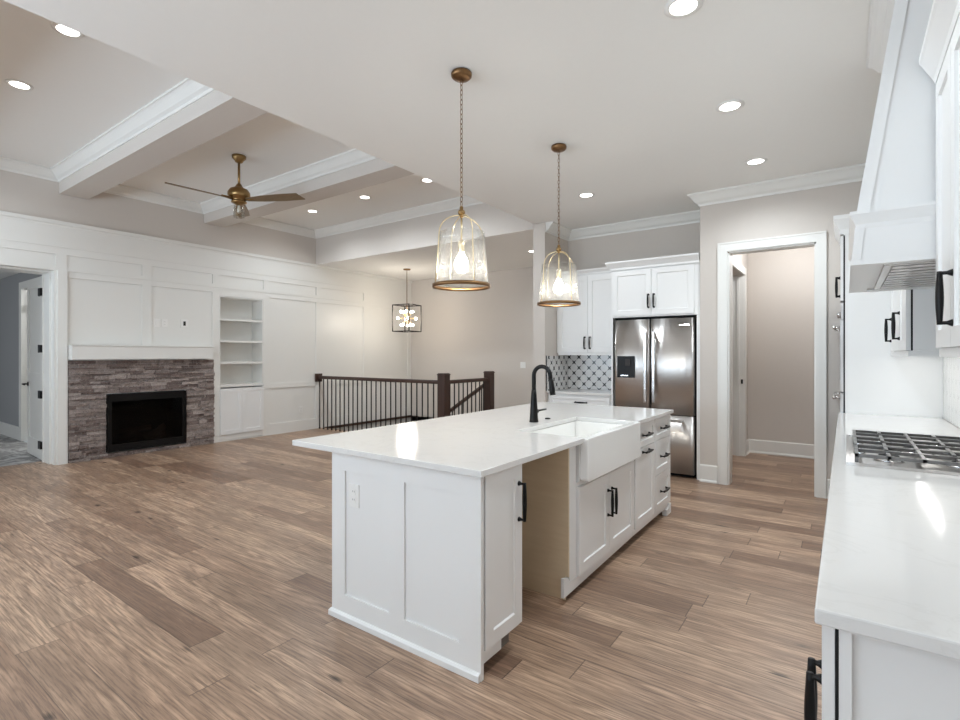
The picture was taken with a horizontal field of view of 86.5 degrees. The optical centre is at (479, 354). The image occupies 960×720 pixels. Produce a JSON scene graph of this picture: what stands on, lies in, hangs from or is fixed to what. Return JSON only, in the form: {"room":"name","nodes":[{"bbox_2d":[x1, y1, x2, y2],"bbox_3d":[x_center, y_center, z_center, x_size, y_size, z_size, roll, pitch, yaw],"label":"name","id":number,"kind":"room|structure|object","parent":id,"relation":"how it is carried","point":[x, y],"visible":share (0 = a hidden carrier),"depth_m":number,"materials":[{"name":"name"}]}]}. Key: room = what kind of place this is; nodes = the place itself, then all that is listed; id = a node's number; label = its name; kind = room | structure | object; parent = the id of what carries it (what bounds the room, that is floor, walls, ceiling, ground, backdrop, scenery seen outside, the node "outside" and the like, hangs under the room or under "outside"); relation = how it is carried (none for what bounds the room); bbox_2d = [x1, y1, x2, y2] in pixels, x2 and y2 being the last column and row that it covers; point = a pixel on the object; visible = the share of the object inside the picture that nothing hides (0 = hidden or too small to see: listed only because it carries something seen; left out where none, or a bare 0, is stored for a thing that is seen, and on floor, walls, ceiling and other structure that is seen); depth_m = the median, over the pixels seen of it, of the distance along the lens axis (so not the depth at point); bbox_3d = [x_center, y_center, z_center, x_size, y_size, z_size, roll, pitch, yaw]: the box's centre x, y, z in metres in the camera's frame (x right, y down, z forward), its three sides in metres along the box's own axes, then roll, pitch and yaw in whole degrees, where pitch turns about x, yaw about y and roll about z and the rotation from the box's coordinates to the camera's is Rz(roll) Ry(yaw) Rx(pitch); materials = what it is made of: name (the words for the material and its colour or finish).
{"room":"open-plan kitchen","nodes":[
{"label":"open-plan kitchen","id":0,"kind":"room"},
{"bbox_2d":[0,271,18,278],"bbox_3d":[-8.837,-1.425,6.696,5.033,0.150,4.600,0,0,36],"label":"ceiling","id":1,"kind":"structure","parent":0,"point":[3,274],"depth_m":8.47,"materials":[{"name":"paint"}]},
{"bbox_2d":[0,273,41,426],"bbox_3d":[-7.566,0.025,8.480,5.022,2.749,0.140,0,0,36],"label":"wall","id":2,"kind":"structure","parent":0,"point":[9,286],"depth_m":8.72,"materials":[{"name":"grey paint"}]},
{"bbox_2d":[0,422,18,439],"bbox_3d":[-8.598,1.295,9.120,2.600,0.210,0.020,0,0,36],"label":"baseboard","id":3,"kind":"structure","parent":2,"relation":"attached to","point":[9,430],"depth_m":8.69,"materials":[{"name":"white paint"}]},
{"bbox_2d":[19,277,37,440],"bbox_3d":[-6.952,0.110,8.027,1.350,2.580,0.179,0,0,36],"label":"trim","id":4,"kind":"structure","parent":2,"relation":"attached to","point":[22,285],"depth_m":8.29,"materials":[{"name":"white paint"}]},
{"bbox_2d":[0,170,411,464],"bbox_3d":[-5.471,0.885,6.721,0.432,6.429,12.960,0,0,36],"label":"wall","id":5,"kind":"structure","parent":0,"point":[328,323],"depth_m":8.10,"materials":[{"name":"white paint"}]},
{"bbox_2d":[0,266,50,463],"bbox_3d":[-5.909,0.165,6.223,0.300,2.471,0.999,0,0,36],"label":"trim","id":6,"kind":"structure","parent":5,"relation":"attached to","point":[46,275],"depth_m":6.59,"materials":[{"name":"white paint"}]},
{"bbox_2d":[22,276,41,459],"bbox_3d":[-6.043,0.173,6.984,0.958,2.430,0.198,0,0,36],"label":"door","id":7,"kind":"structure","parent":5,"relation":"in","point":[34,287],"depth_m":7.02,"materials":[{"name":"white paint"}]},
{"bbox_2d":[57,270,67,464],"bbox_3d":[-5.342,0.163,6.527,0.026,2.474,0.098,0,0,36],"label":"trim","id":8,"kind":"structure","parent":5,"relation":"attached to","point":[62,276],"depth_m":6.52,"materials":[{"name":"white paint"}]},
{"bbox_2d":[0,78,214,181],"bbox_3d":[-3.986,-2.264,4.389,4.727,0.129,1.836,0,0,36],"label":"trim","id":9,"kind":"structure","parent":5,"relation":"attached to","point":[186,92],"depth_m":5.22,"materials":[{"name":"white paint"}]},
{"bbox_2d":[68,345,213,359],"bbox_3d":[-4.728,-0.034,7.260,0.147,0.192,1.800,0,0,36],"label":"mantel shelf","id":10,"kind":"object","parent":5,"relation":"attached to","point":[75,352],"visible":1,"depth_m":7.09,"materials":[{"name":"white paint"}]},
{"bbox_2d":[68,360,214,462],"bbox_3d":[-4.753,0.737,7.325,0.056,1.321,1.864,0,0,36],"label":"fireplace surround","id":11,"kind":"object","parent":5,"relation":"attached to","point":[86,441],"visible":1,"depth_m":7.08,"materials":[{"name":"stone"}]},
{"bbox_2d":[106,390,185,452],"bbox_3d":[-4.915,0.933,7.436,0.445,0.789,1.011,0,0,36],"label":"gas fireplace","id":12,"kind":"object","parent":5,"relation":"attached to","point":[140,420],"visible":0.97,"depth_m":7.28,"materials":[{"name":"black metal"}]},
{"bbox_2d":[154,319,159,326],"bbox_3d":[-4.715,-0.465,7.442,0.009,0.120,0.075,0,0,36],"label":"wall switch","id":13,"kind":"object","parent":5,"relation":"attached to","point":[156,321],"visible":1,"depth_m":7.44,"materials":[{"name":"white plastic"}]},
{"bbox_2d":[59,90,266,199],"bbox_3d":[-3.364,-2.192,5.258,4.727,0.272,0.301,0,0,36],"label":"ceiling beam","id":14,"kind":"structure","parent":5,"relation":"attached to","point":[217,113],"depth_m":4.99,"materials":[{"name":"beige paint"}]},
{"bbox_2d":[162,319,166,326],"bbox_3d":[-4.653,-0.466,7.528,0.008,0.120,0.075,0,0,36],"label":"wall outlet","id":15,"kind":"object","parent":5,"relation":"attached to","point":[164,321],"visible":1,"depth_m":7.52,"materials":[{"name":"white plastic"}]},
{"bbox_2d":[181,319,187,327],"bbox_3d":[-4.492,-0.475,7.755,0.007,0.120,0.110,0,0,36],"label":"outlet","id":16,"kind":"object","parent":5,"relation":"attached to","point":[184,323],"visible":1,"depth_m":7.75,"materials":[{"name":"white plastic"}]},
{"bbox_2d":[0,211,411,283],"bbox_3d":[-5.260,-1.667,6.632,0.042,0.077,12.660,0,0,36],"label":"trim","id":17,"kind":"structure","parent":5,"relation":"attached to","point":[3,214],"depth_m":7.59,"materials":[{"name":"white paint"}]},
{"bbox_2d":[104,149,376,213],"bbox_3d":[-2.837,-2.264,5.994,4.727,0.129,1.509,0,0,36],"label":"trim","id":18,"kind":"structure","parent":5,"relation":"attached to","point":[353,157],"depth_m":6.88,"materials":[{"name":"white paint"}]},
{"bbox_2d":[220,296,263,440],"bbox_3d":[-4.085,0.218,8.579,0.353,2.324,0.751,0,0,36],"label":"bookcase","id":19,"kind":"object","parent":5,"relation":"in","point":[241,319],"visible":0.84,"depth_m":8.66,"materials":[{"name":"white paint"}]},
{"bbox_2d":[204,158,413,226],"bbox_3d":[-2.310,-2.192,6.731,4.727,0.272,0.304,0,0,36],"label":"ceiling beam","id":20,"kind":"structure","parent":5,"relation":"attached to","point":[376,171],"depth_m":6.42,"materials":[{"name":"beige paint"}]},
{"bbox_2d":[324,415,410,427],"bbox_3d":[-2.288,1.411,10.802,0.043,0.047,2.415,0,0,36],"label":"trim","id":21,"kind":"structure","parent":5,"relation":"attached to","point":[408,416],"depth_m":10.70,"materials":[{"name":"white wood"}]},
{"bbox_2d":[0,416,827,719],"bbox_3d":[-3.754,1.540,5.578,14.600,0.280,13.100,0,0,36],"label":"floor","id":22,"kind":"structure","parent":0,"point":[192,582],"depth_m":2.80,"materials":[{"name":"brown wood"}]},
{"bbox_2d":[315,371,494,431],"bbox_3d":[-1.430,0.842,9.288,3.172,1.114,1.390,0,0,36],"label":"stair railing","id":23,"kind":"object","parent":22,"relation":"on","point":[443,381],"visible":0.65,"depth_m":8.68,"materials":[{"name":"brown wood"}]},
{"bbox_2d":[451,384,482,414],"bbox_3d":[-0.519,1.384,9.399,1.563,1.805,0.064,0,0,36],"label":"handrail","id":24,"kind":"object","parent":23,"relation":"attached to","point":[481,386],"visible":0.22,"depth_m":9.15,"materials":[{"name":"brown wood"}]},
{"bbox_2d":[328,452,526,682],"bbox_3d":[-0.291,0.958,2.588,1.051,0.884,0.347,0,0,36],"label":"base cabinet","id":25,"kind":"object","parent":22,"relation":"on","point":[428,563],"visible":0.95,"depth_m":2.39,"materials":[{"name":"white paint"}]},
{"bbox_2d":[349,483,358,507],"bbox_3d":[-0.657,0.735,2.660,0.075,0.120,0.008,0,0,36],"label":"island outlet","id":26,"kind":"object","parent":25,"relation":"attached to","point":[353,488],"visible":1,"depth_m":2.66,"materials":[{"name":"white plastic"}]},
{"bbox_2d":[522,421,633,599],"bbox_3d":[0.442,0.958,3.556,0.987,0.884,1.127,0,0,36],"label":"base cabinet","id":27,"kind":"object","parent":22,"relation":"on","point":[571,527],"visible":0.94,"depth_m":3.02,"materials":[{"name":"white paint"}]},
{"bbox_2d":[292,402,673,477],"bbox_3d":[0.323,0.500,3.709,1.321,0.030,2.936,0,0,36],"label":"countertop","id":28,"kind":"structure","parent":27,"relation":"on","point":[480,444],"depth_m":2.96,"materials":[{"name":"white stone"}]},
{"bbox_2d":[529,364,555,421],"bbox_3d":[0.482,0.277,3.697,0.206,0.416,0.189,0,0,36],"label":"kitchen faucet","id":29,"kind":"object","parent":28,"relation":"on","point":[534,410],"visible":1,"depth_m":3.66,"materials":[{"name":"black metal"}]},
{"bbox_2d":[531,421,639,481],"bbox_3d":[0.680,0.617,3.493,0.535,0.257,0.944,0,0,36],"label":"sink","id":30,"kind":"object","parent":28,"relation":"in","point":[606,447],"visible":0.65,"depth_m":3.33,"materials":[{"name":"white ceramic"}]},
{"bbox_2d":[548,393,610,405],"bbox_3d":[1.438,0.958,6.847,0.891,0.884,0.657,0,0,36],"label":"base cabinet","id":31,"kind":"object","parent":22,"relation":"on","point":[558,398],"visible":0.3,"depth_m":6.59,"materials":[{"name":"white paint"}]},
{"bbox_2d":[547,388,610,395],"bbox_3d":[1.446,0.500,6.861,0.890,0.030,0.630,0,0,36],"label":"countertop","id":32,"kind":"structure","parent":31,"relation":"on","point":[568,390],"depth_m":6.75,"materials":[{"name":"white stone"}]},
{"bbox_2d":[632,419,654,535],"bbox_3d":[1.039,0.958,4.128,0.682,0.884,0.493,0,0,36],"label":"base cabinet","id":33,"kind":"object","parent":22,"relation":"on","point":[644,466],"visible":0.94,"depth_m":3.97,"materials":[{"name":"white paint"}]},
{"bbox_2d":[605,253,699,479],"bbox_3d":[2.193,0.135,6.257,1.082,2.530,0.758,0,0,36],"label":"tall cabinet","id":34,"kind":"object","parent":22,"relation":"on","point":[662,286],"visible":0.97,"depth_m":5.93,"materials":[{"name":"white paint"}]},
{"bbox_2d":[614,315,696,477],"bbox_3d":[2.201,0.474,6.232,0.970,1.850,0.733,0,0,36],"label":"refrigerator","id":35,"kind":"object","parent":22,"relation":"on","point":[655,358],"visible":0.79,"depth_m":5.89,"materials":[{"name":"silver metal"}]},
{"bbox_2d":[653,414,670,518],"bbox_3d":[1.196,0.958,4.609,0.986,0.884,0.466,0,0,36],"label":"base cabinet","id":36,"kind":"object","parent":22,"relation":"on","point":[662,424],"visible":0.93,"depth_m":4.33,"materials":[{"name":"white paint"}]},
{"bbox_2d":[804,451,959,719],"bbox_3d":[2.098,0.959,2.462,0.691,0.882,4.045,0,0,36],"label":"base cabinet","id":37,"kind":"object","parent":22,"relation":"on","point":[862,677],"visible":0.23,"depth_m":0.96,"materials":[{"name":"white paint"}]},
{"bbox_2d":[815,413,959,659],"bbox_3d":[2.096,0.500,2.445,0.658,0.031,4.079,0,0,36],"label":"countertop","id":38,"kind":"structure","parent":37,"relation":"on","point":[889,571],"depth_m":1.28,"materials":[{"name":"white stone"}]},
{"bbox_2d":[846,429,959,475],"bbox_3d":[2.108,0.460,2.482,0.531,0.049,0.940,0,0,36],"label":"gas cooktop","id":39,"kind":"object","parent":38,"relation":"in","point":[936,455],"visible":1,"depth_m":2.36,"materials":[{"name":"silver metal"}]},
{"bbox_2d":[833,214,943,418],"bbox_3d":[3.482,0.117,4.404,0.699,2.564,0.815,0,0,36],"label":"tall cabinet","id":40,"kind":"object","parent":22,"relation":"on","point":[875,381],"visible":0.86,"depth_m":4.15,"materials":[{"name":"white paint"}]},
{"bbox_2d":[832,303,842,412],"bbox_3d":[3.445,0.266,4.461,0.591,1.408,0.741,0,0,36],"label":"wall oven","id":41,"kind":"object","parent":40,"relation":"in","point":[839,314],"visible":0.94,"depth_m":4.29,"materials":[{"name":"silver metal"}]},
{"bbox_2d":[316,203,532,263],"bbox_3d":[-1.149,-2.020,8.349,4.725,0.618,0.139,0,0,36],"label":"wall header","id":42,"kind":"structure","parent":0,"point":[422,231],"depth_m":8.14,"materials":[{"name":"beige paint"}]},
{"bbox_2d":[242,195,482,238],"bbox_3d":[-1.706,-2.264,7.574,4.727,0.129,1.770,0,0,36],"label":"trim","id":43,"kind":"structure","parent":42,"relation":"attached to","point":[454,203],"depth_m":8.62,"materials":[{"name":"white paint"}]},
{"bbox_2d":[316,229,532,280],"bbox_3d":[-0.563,-2.003,9.511,5.125,0.593,2.709,0,0,36],"label":"ceiling","id":44,"kind":"structure","parent":0,"point":[507,251],"depth_m":9.13,"materials":[{"name":"paint"}]},
{"bbox_2d":[392,268,421,331],"bbox_3d":[-1.454,-1.081,10.148,0.420,1.250,0.420,0,0,29],"label":"cage chandelier","id":45,"kind":"object","parent":44,"relation":"hanging from","point":[405,311],"visible":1,"depth_m":10.12,"materials":[{"name":"brown metal"}]},
{"bbox_2d":[0,0,881,229],"bbox_3d":[-2.375,-2.138,3.327,9.377,0.725,11.045,0,0,36],"label":"ceiling","id":46,"kind":"structure","parent":0,"point":[632,91],"depth_m":3.62,"materials":[{"name":"paint"}]},
{"bbox_2d":[5,79,33,90],"bbox_3d":[-3.971,-2.326,4.399,0.188,0.006,0.188,0,0,36],"label":"recessed light","id":47,"kind":"object","parent":46,"relation":"in","point":[18,84],"visible":1,"depth_m":4.39,"materials":[{"name":"white plastic"}]},
{"bbox_2d":[51,22,83,38],"bbox_3d":[-2.957,-2.326,3.660,0.188,0.006,0.188,0,0,36],"label":"recessed light","id":48,"kind":"object","parent":46,"relation":"in","point":[60,29],"visible":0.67,"depth_m":3.67,"materials":[{"name":"white plastic"}]},
{"bbox_2d":[165,153,304,217],"bbox_3d":[-2.916,-1.968,5.845,1.409,0.721,1.279,0,0,36],"label":"ceiling fan","id":49,"kind":"object","parent":46,"relation":"hanging from","point":[238,195],"visible":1,"depth_m":5.91,"materials":[{"name":"gold metal"}]},
{"bbox_2d":[306,209,317,212],"bbox_3d":[-2.715,-2.326,8.266,0.188,0.006,0.188,0,0,36],"label":"recessed light","id":50,"kind":"object","parent":46,"relation":"in","point":[309,210],"visible":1,"depth_m":8.28,"materials":[{"name":"white plastic"}]},
{"bbox_2d":[358,195,370,198],"bbox_3d":[-1.702,-2.326,7.534,0.188,0.006,0.188,0,0,36],"label":"recessed light","id":51,"kind":"object","parent":46,"relation":"in","point":[360,196],"visible":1,"depth_m":7.54,"materials":[{"name":"white plastic"}]},
{"bbox_2d":[420,178,432,182],"bbox_3d":[-0.703,-2.326,6.800,0.188,0.006,0.188,0,0,36],"label":"recessed light","id":52,"kind":"object","parent":46,"relation":"in","point":[425,180],"visible":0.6,"depth_m":6.81,"materials":[{"name":"white plastic"}]},
{"bbox_2d":[432,67,490,290],"bbox_3d":[-0.117,-1.098,3.207,0.366,1.352,0.366,0,0,36],"label":"glass pendant","id":53,"kind":"object","parent":46,"relation":"hanging from","point":[462,75],"visible":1,"depth_m":3.19,"materials":[{"name":"brown metal"}]},
{"bbox_2d":[458,218,464,251],"bbox_3d":[-0.117,-0.753,3.207,0.040,0.217,0.040,0,0,36],"label":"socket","id":54,"kind":"object","parent":53,"relation":"attached to","point":[461,244],"depth_m":3.19,"materials":[{"name":"gold metal"}]},
{"bbox_2d":[537,143,580,306],"bbox_3d":[0.669,-1.098,4.332,0.366,1.352,0.366,0,0,36],"label":"glass pendant","id":55,"kind":"object","parent":46,"relation":"hanging from","point":[558,147],"visible":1,"depth_m":4.32,"materials":[{"name":"brown metal"}]},
{"bbox_2d":[556,253,560,278],"bbox_3d":[0.669,-0.753,4.332,0.040,0.217,0.040,0,0,36],"label":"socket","id":56,"kind":"object","parent":55,"relation":"attached to","point":[558,274],"depth_m":4.32,"materials":[{"name":"gold metal"}]},
{"bbox_2d":[578,192,594,197],"bbox_3d":[1.179,-1.771,5.662,0.188,0.006,0.188,0,0,36],"label":"recessed light","id":57,"kind":"object","parent":46,"relation":"in","point":[586,194],"visible":1,"depth_m":5.66,"materials":[{"name":"white plastic"}]},
{"bbox_2d":[664,0,702,18],"bbox_3d":[1.034,-1.771,2.595,0.188,0.006,0.188,0,0,36],"label":"recessed light","id":58,"kind":"object","parent":46,"relation":"in","point":[675,9],"visible":1,"depth_m":2.61,"materials":[{"name":"white plastic"}]},
{"bbox_2d":[715,99,744,112],"bbox_3d":[1.781,-1.771,3.638,0.188,0.006,0.188,0,0,36],"label":"recessed light","id":59,"kind":"object","parent":46,"relation":"in","point":[730,105],"visible":1,"depth_m":3.63,"materials":[{"name":"white plastic"}]},
{"bbox_2d":[744,157,767,164],"bbox_3d":[2.529,-1.771,4.677,0.188,0.006,0.188,0,0,36],"label":"recessed light","id":60,"kind":"object","parent":46,"relation":"in","point":[755,161],"visible":1,"depth_m":4.67,"materials":[{"name":"white plastic"}]},
{"bbox_2d":[411,267,532,421],"bbox_3d":[0.320,1.247,10.484,4.827,5.906,0.100,0,0,36],"label":"wall","id":61,"kind":"structure","parent":0,"point":[464,334],"depth_m":10.75,"materials":[{"name":"beige paint"}]},
{"bbox_2d":[520,362,525,367],"bbox_3d":[0.844,0.200,10.040,0.120,0.120,0.009,0,0,36],"label":"light switch","id":62,"kind":"object","parent":61,"relation":"attached to","point":[522,364],"visible":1,"depth_m":10.04,"materials":[{"name":"white plastic"}]},
{"bbox_2d":[533,222,567,401],"bbox_3d":[1.554,1.214,7.933,0.179,5.972,2.610,0,0,36],"label":"wall","id":63,"kind":"structure","parent":0,"point":[544,243],"depth_m":6.89,"materials":[{"name":"beige paint"}]},
{"bbox_2d":[546,356,546,390],"bbox_3d":[0.891,0.247,6.843,0.010,0.474,0.005,0,0,36],"label":"trim","id":64,"kind":"structure","parent":63,"relation":"attached to","point":[546,356],"depth_m":6.84,"materials":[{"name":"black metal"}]},
{"bbox_2d":[568,222,699,389],"bbox_3d":[2.137,-0.187,6.827,2.054,3.174,0.100,0,0,36],"label":"wall","id":65,"kind":"structure","parent":0,"point":[589,253],"depth_m":6.82,"materials":[{"name":"beige paint"}]},
{"bbox_2d":[547,355,610,390],"bbox_3d":[1.444,0.232,6.856,0.894,0.504,0.660,0,0,36],"label":"wall tile","id":66,"kind":"structure","parent":65,"relation":"attached to","point":[570,371],"depth_m":7.17,"materials":[{"name":"white tile"}]},
{"bbox_2d":[555,267,610,354],"bbox_3d":[1.517,-0.568,6.946,0.905,1.145,0.409,0,0,36],"label":"upper cabinet","id":67,"kind":"object","parent":65,"relation":"attached to","point":[585,328],"visible":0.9,"depth_m":6.82,"materials":[{"name":"white paint"}]},
{"bbox_2d":[732,254,747,438],"bbox_3d":[3.203,-0.074,6.552,0.140,2.949,2.056,0,0,36],"label":"wall","id":68,"kind":"structure","parent":0,"point":[742,259],"depth_m":7.31,"materials":[{"name":"beige paint"}]},
{"bbox_2d":[732,257,746,455],"bbox_3d":[3.305,0.100,6.679,0.162,2.600,1.190,0,0,36],"label":"trim","id":69,"kind":"structure","parent":68,"relation":"attached to","point":[739,282],"depth_m":7.07,"materials":[{"name":"white paint"}]},
{"bbox_2d":[700,181,861,478],"bbox_3d":[3.517,-0.188,5.333,2.130,3.175,0.722,0,0,36],"label":"wall","id":70,"kind":"structure","parent":0,"point":[809,210],"depth_m":5.32,"materials":[{"name":"beige paint"}]},
{"bbox_2d":[546,163,864,240],"bbox_3d":[2.609,-1.710,5.916,3.885,0.129,0.832,0,0,36],"label":"trim","id":71,"kind":"structure","parent":70,"relation":"attached to","point":[853,173],"depth_m":5.47,"materials":[{"name":"white paint"}]},
{"bbox_2d":[699,464,716,483],"bbox_3d":[2.506,1.305,5.597,0.178,0.190,0.028,0,0,36],"label":"baseboard","id":72,"kind":"structure","parent":70,"relation":"attached to","point":[708,473],"depth_m":5.59,"materials":[{"name":"white paint"}]},
{"bbox_2d":[717,231,826,498],"bbox_3d":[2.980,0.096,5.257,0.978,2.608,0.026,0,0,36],"label":"trim","id":73,"kind":"structure","parent":70,"relation":"attached to","point":[820,237],"depth_m":5.29,"materials":[{"name":"white paint"}]},
{"bbox_2d":[827,479,829,498],"bbox_3d":[3.423,1.305,4.940,0.105,0.190,0.028,0,0,36],"label":"baseboard","id":74,"kind":"structure","parent":70,"relation":"attached to","point":[828,480],"depth_m":4.96,"materials":[{"name":"white paint"}]},
{"bbox_2d":[748,247,813,443],"bbox_3d":[4.644,-0.074,6.846,2.260,2.949,0.100,0,0,36],"label":"wall","id":75,"kind":"structure","parent":0,"point":[780,282],"depth_m":7.11,"materials":[{"name":"beige paint"}]},
{"bbox_2d":[747,439,813,458],"bbox_3d":[4.425,1.305,6.782,1.580,0.190,0.260,0,0,36],"label":"baseboard","id":76,"kind":"structure","parent":75,"relation":"attached to","point":[800,450],"depth_m":7.09,"materials":[{"name":"white paint"}]},
{"bbox_3d":[1.095,-0.187,0.336,0.150,3.174,10.221,0,0,36],"label":"wall","id":77,"kind":"structure","parent":0,"visible":0},
{"bbox_2d":[848,0,935,292],"bbox_3d":[2.143,-1.074,2.457,0.594,1.398,1.351,0,0,36],"label":"range hood","id":78,"kind":"object","parent":77,"relation":"attached to","point":[892,229],"visible":0.81,"depth_m":2.07,"materials":[{"name":"white paint"}]},
{"bbox_2d":[884,290,900,355],"bbox_3d":[3.128,-0.578,3.643,0.372,1.174,0.922,0,0,36],"label":"upper cabinet","id":79,"kind":"object","parent":77,"relation":"attached to","point":[894,294],"visible":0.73,"depth_m":3.69,"materials":[{"name":"white paint"}]},
{"bbox_2d":[891,288,940,355],"bbox_3d":[2.719,-0.578,3.071,0.372,1.174,0.476,0,0,36],"label":"upper cabinet","id":80,"kind":"object","parent":77,"relation":"attached to","point":[917,313],"visible":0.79,"depth_m":2.93,"materials":[{"name":"white paint"}]},
{"bbox_2d":[919,0,959,357],"bbox_3d":[1.507,-0.578,1.380,0.372,1.174,1.299,0,0,36],"label":"upper cabinet","id":81,"kind":"object","parent":77,"relation":"attached to","point":[939,57],"visible":1,"depth_m":1.72,"materials":[{"name":"white paint"}]},
{"bbox_2d":[943,357,959,428],"bbox_3d":[2.290,0.042,2.142,0.010,0.884,4.349,0,0,36],"label":"tile","id":82,"kind":"structure","parent":77,"relation":"attached to","point":[951,366],"depth_m":3.60,"materials":[{"name":"white tile"}]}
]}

